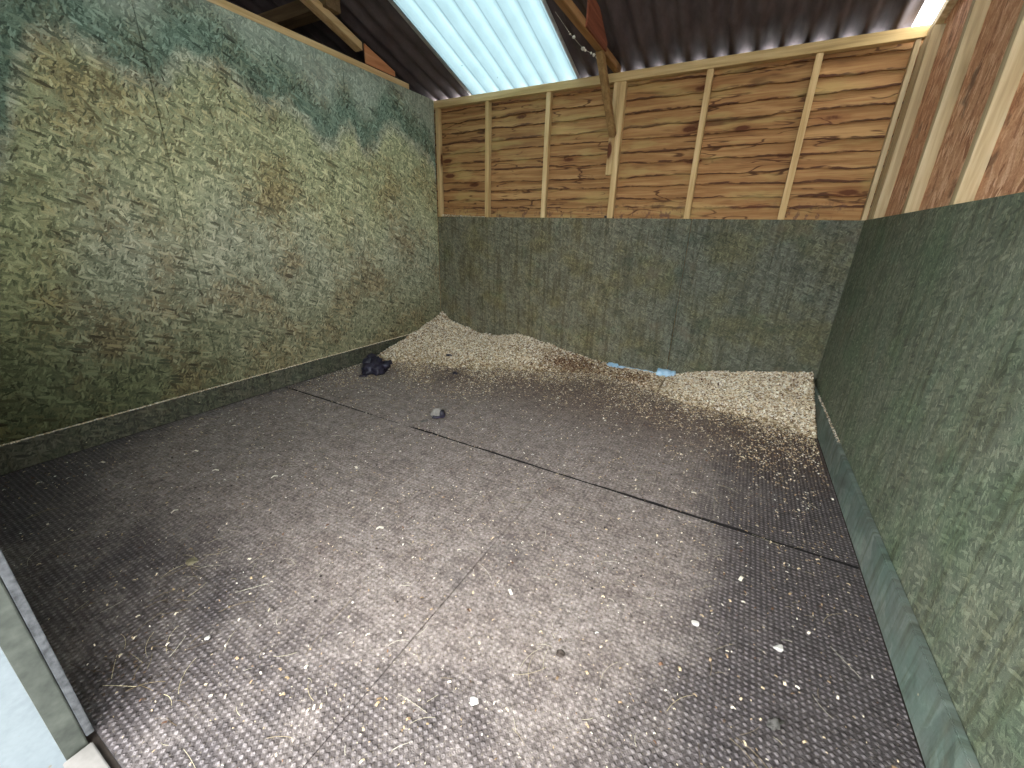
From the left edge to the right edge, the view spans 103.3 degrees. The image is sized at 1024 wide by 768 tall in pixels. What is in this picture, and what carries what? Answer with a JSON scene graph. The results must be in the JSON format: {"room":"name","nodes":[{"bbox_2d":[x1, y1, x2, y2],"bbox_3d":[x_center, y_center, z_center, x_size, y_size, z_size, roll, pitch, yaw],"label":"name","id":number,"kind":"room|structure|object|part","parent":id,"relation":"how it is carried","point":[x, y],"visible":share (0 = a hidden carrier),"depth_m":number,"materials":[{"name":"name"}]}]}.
{"room":"farm building","nodes":[
{"label":"farm building","id":0,"kind":"room"},
{"bbox_2d":[0,550,93,760],"bbox_3d":[-2.246,-0.515,1.198,6.530,2.218,0.051,12,23,27],"label":"wall","id":1,"kind":"structure","parent":0,"point":[23,641],"depth_m":0.81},
{"bbox_2d":[63,742,109,767],"bbox_3d":[-0.288,0.959,0.546,1.520,0.016,0.048,12,23,27],"label":"trim","id":2,"kind":"structure","parent":1,"relation":"attached to","point":[89,756],"depth_m":0.87,"materials":[{"name":"wood"}]},
{"bbox_2d":[0,0,440,445],"bbox_3d":[-1.596,-1.081,2.686,0.077,2.240,3.358,12,23,27],"label":"wall","id":3,"kind":"structure","parent":0,"point":[196,195],"depth_m":2.23,"materials":[{"name":"green wood"}]},
{"bbox_2d":[0,335,407,475],"bbox_3d":[-1.583,-0.083,3.031,0.020,0.130,3.357,12,23,27],"label":"baseboard","id":4,"kind":"structure","parent":3,"relation":"attached to","point":[29,452],"depth_m":2.31,"materials":[{"name":"green rubber"}]},
{"bbox_2d":[0,334,407,446],"bbox_3d":[-1.650,-0.105,2.890,0.026,0.009,2.958,12,23,27],"label":"wood shavings","id":5,"kind":"object","parent":4,"relation":"on","point":[17,441],"visible":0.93,"depth_m":2.32,"materials":[{"name":"brown wood"}]},
{"bbox_3d":[-1.636,-2.065,2.170,0.062,0.039,3.043,12,23,27],"label":"plate","id":6,"kind":"part","parent":3,"relation":"part of","materials":[{"name":"wood"}]},
{"bbox_2d":[300,0,394,76],"bbox_3d":[-1.609,-2.306,2.115,0.088,0.450,2.620,12,23,27],"label":"roof truss","id":7,"kind":"object","parent":3,"relation":"on","point":[372,59],"visible":1,"depth_m":2.86,"materials":[{"name":"orange wood"}]},
{"bbox_2d":[258,0,340,29],"bbox_3d":[-2.542,-2.835,3.386,3.110,0.083,0.115,12,23,27],"label":"roof purlin","id":8,"kind":"structure","parent":7,"relation":"attached to","point":[292,15],"depth_m":2.82,"materials":[{"name":"brown wood"}]},
{"bbox_2d":[0,363,925,767],"bbox_3d":[-2.857,1.886,-1.921,17.000,0.142,14.100,12,23,27],"label":"floor","id":9,"kind":"structure","parent":0,"point":[26,741],"depth_m":0.94,"materials":[{"name":"concrete"}]},
{"bbox_2d":[0,387,373,581],"bbox_3d":[-1.625,0.342,2.097,0.908,0.018,1.531,12,23,27],"label":"rubber mat","id":10,"kind":"object","parent":9,"relation":"on","point":[87,508],"visible":0.97,"depth_m":1.88,"materials":[{"name":"grey rubber"}]},
{"bbox_2d":[18,416,553,767],"bbox_3d":[-0.699,0.546,1.619,1.215,0.018,1.531,12,23,27],"label":"rubber mat","id":11,"kind":"object","parent":9,"relation":"on","point":[214,743],"visible":0.96,"depth_m":1.28,"materials":[{"name":"grey rubber"}]},
{"bbox_2d":[185,557,198,564],"bbox_3d":[-1.094,0.605,1.381,0.032,0.010,0.032,14,24,29],"label":"pebble","id":12,"kind":"object","parent":11,"relation":"on","point":[190,561],"visible":1,"depth_m":1.38,"materials":[{"name":"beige stone"}]},
{"bbox_2d":[0,385,860,767],"bbox_3d":[-0.351,0.439,1.895,3.139,0.003,2.368,12,23,27],"label":"stems","id":13,"kind":"object","parent":11,"relation":"on","point":[351,385],"visible":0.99,"depth_m":1.23,"materials":[{"name":"beige plant"}]},
{"bbox_2d":[93,371,807,735],"bbox_3d":[-0.283,0.394,2.020,2.954,0.005,2.613,12,23,27],"label":"crumbs","id":14,"kind":"object","parent":11,"relation":"on","point":[315,600],"visible":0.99,"depth_m":1.09,"materials":[{"name":"brown wood"}]},
{"bbox_2d":[286,361,511,427],"bbox_3d":[-0.674,-0.119,3.409,1.207,0.018,1.827,12,23,27],"label":"rubber mat","id":15,"kind":"object","parent":9,"relation":"on","point":[388,408],"visible":0.49,"depth_m":2.93,"materials":[{"name":"grey rubber"}]},
{"bbox_2d":[361,353,391,375],"bbox_3d":[-1.117,-0.163,3.269,0.250,0.139,0.237,12,23,27],"label":"dropping","id":16,"kind":"object","parent":15,"relation":"on","point":[373,364],"visible":1,"depth_m":3.23,"materials":[{"name":"black"}]},
{"bbox_2d":[376,311,600,373],"bbox_3d":[-0.242,-0.312,3.520,1.787,0.301,1.112,12,23,27],"label":"heap","id":17,"kind":"object","parent":15,"relation":"on","point":[441,336],"visible":1,"depth_m":3.69,"materials":[{"name":"brown wood"}]},
{"bbox_2d":[413,370,666,492],"bbox_3d":[0.387,0.114,2.866,1.219,0.018,1.818,12,23,27],"label":"rubber mat","id":18,"kind":"object","parent":9,"relation":"on","point":[540,443],"visible":0.74,"depth_m":2.46,"materials":[{"name":"grey rubber"}]},
{"bbox_2d":[431,408,444,418],"bbox_3d":[-0.459,0.180,2.508,0.092,0.061,0.048,-3,21,-13],"label":"dropping","id":19,"kind":"object","parent":18,"relation":"on","point":[436,413],"visible":1,"depth_m":2.50,"materials":[{"name":"grey"}]},
{"bbox_2d":[2,361,901,767],"bbox_3d":[-0.186,0.326,2.210,3.289,0.008,3.105,12,23,27],"label":"wood shavings","id":20,"kind":"object","parent":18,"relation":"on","point":[406,362],"visible":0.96,"depth_m":2.34,"materials":[{"name":"brown wood"}]},
{"bbox_2d":[592,362,675,391],"bbox_3d":[0.974,-0.075,3.303,0.660,0.074,0.418,12,23,27],"label":"heap","id":21,"kind":"object","parent":18,"relation":"on","point":[646,379],"depth_m":3.34,"materials":[{"name":"brown wood"}]},
{"bbox_3d":[1.059,-0.129,3.445,0.660,0.066,0.064,12,23,27],"label":"plastic strip","id":22,"kind":"part","parent":21,"relation":"part of","materials":[{"name":"blue plastic"}]},
{"bbox_2d":[304,473,923,767],"bbox_3d":[0.347,0.778,1.079,1.181,0.018,1.531,12,23,27],"label":"rubber mat","id":23,"kind":"object","parent":9,"relation":"on","point":[696,726],"visible":0.98,"depth_m":1.10,"materials":[{"name":"grey rubber"}]},
{"bbox_2d":[470,696,478,705],"bbox_3d":[-0.093,0.776,0.993,0.021,0.011,0.019,-7,22,-21],"label":"pebble","id":24,"kind":"object","parent":23,"relation":"on","point":[473,701],"visible":1,"depth_m":0.99,"materials":[{"name":"stone"}]},
{"bbox_2d":[556,649,564,657],"bbox_3d":[0.134,0.739,1.112,0.024,0.015,0.022,8,21,17],"label":"clump","id":25,"kind":"object","parent":23,"relation":"on","point":[560,653],"visible":1,"depth_m":1.11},
{"bbox_2d":[691,620,698,625],"bbox_3d":[0.550,0.718,1.214,0.022,0.004,0.020,6,21,11],"label":"pebble","id":26,"kind":"object","parent":23,"relation":"on","point":[696,623],"visible":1,"depth_m":1.21,"materials":[{"name":"stone"}]},
{"bbox_2d":[766,717,784,730],"bbox_3d":[0.628,0.807,0.964,0.052,0.018,0.026,-4,21,-16],"label":"clump","id":27,"kind":"object","parent":23,"relation":"on","point":[775,723],"visible":1,"depth_m":0.96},
{"bbox_2d":[773,644,783,651],"bbox_3d":[0.752,0.744,1.141,0.024,0.018,0.026,4,20,5],"label":"pebble","id":28,"kind":"object","parent":23,"relation":"on","point":[779,648],"visible":1,"depth_m":1.13,"materials":[{"name":"stone"}]},
{"bbox_2d":[617,398,858,568],"bbox_3d":[1.303,0.316,2.395,0.879,0.018,1.815,12,23,27],"label":"rubber mat","id":29,"kind":"object","parent":9,"relation":"on","point":[843,548],"visible":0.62,"depth_m":1.93,"materials":[{"name":"grey rubber"}]},
{"bbox_2d":[658,370,816,438],"bbox_3d":[1.546,0.028,2.833,0.960,0.239,0.690,12,23,27],"label":"heap","id":30,"kind":"object","parent":29,"relation":"on","point":[785,399],"visible":1,"depth_m":2.81,"materials":[{"name":"brown wood"}]},
{"bbox_2d":[226,0,925,100],"bbox_3d":[-1.532,-2.324,2.051,6.510,0.701,3.880,12,23,27],"label":"ceiling","id":31,"kind":"structure","parent":0,"point":[640,34],"depth_m":2.56,"materials":[{"name":"grey metal"}]},
{"bbox_2d":[392,0,576,94],"bbox_3d":[-0.346,-2.443,2.489,1.047,0.660,1.930,12,23,27],"label":"roof panel","id":32,"kind":"object","parent":31,"relation":"attached to","point":[489,45],"depth_m":2.87,"materials":[{"name":"plastic"}]},
{"bbox_2d":[434,24,930,382],"bbox_3d":[-0.573,-1.510,4.025,6.520,2.222,0.090,12,23,27],"label":"wall","id":33,"kind":"structure","parent":0,"point":[739,190],"depth_m":3.03,"materials":[{"name":"brown wood"}]},
{"bbox_2d":[442,214,483,216],"bbox_3d":[-0.469,-1.622,3.901,0.512,0.027,0.061,12,23,27],"label":"wood shavings","id":34,"kind":"object","parent":33,"relation":"on","point":[444,215],"visible":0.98,"depth_m":3.93,"materials":[{"name":"brown wood"}]},
{"bbox_2d":[554,0,620,137],"bbox_3d":[-0.062,-1.801,1.538,0.097,0.910,3.390,12,23,27],"label":"roof truss","id":35,"kind":"object","parent":33,"relation":"on","point":[591,27],"visible":1,"depth_m":2.49,"materials":[{"name":"red wood"}]},
{"bbox_2d":[555,12,595,56],"bbox_3d":[0.390,-2.028,2.387,0.024,0.056,0.644,13,23,28],"label":"cobweb","id":36,"kind":"object","parent":35,"relation":"hanging from","point":[573,36],"visible":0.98,"depth_m":2.45},
{"bbox_3d":[-0.558,-2.524,3.640,6.500,0.055,0.058,12,23,27],"label":"plate","id":37,"kind":"part","parent":33,"relation":"part of","materials":[{"name":"beige wood"}]},
{"bbox_2d":[815,0,1023,767],"bbox_3d":[1.411,-0.657,1.085,0.072,2.756,3.422,12,23,27],"label":"wall","id":38,"kind":"structure","parent":0,"point":[919,381],"depth_m":1.27,"materials":[{"name":"green wood"}]},
{"bbox_2d":[815,385,980,767],"bbox_3d":[1.321,0.550,1.528,0.020,0.150,3.357,12,23,27],"label":"baseboard","id":39,"kind":"structure","parent":38,"relation":"attached to","point":[943,741],"depth_m":1.11,"materials":[{"name":"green wood"}]},
{"bbox_2d":[818,395,839,442],"bbox_3d":[1.817,0.183,2.331,0.019,0.006,0.754,12,23,27],"label":"wood shavings","id":40,"kind":"object","parent":39,"relation":"on","point":[830,423],"visible":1,"depth_m":2.29,"materials":[{"name":"brown wood"}]},
{"bbox_3d":[1.443,-1.650,0.708,0.036,0.630,3.412,12,23,27],"label":"rake plate","id":41,"kind":"part","parent":38,"relation":"part of","materials":[{"name":"beige wood"}]}
]}

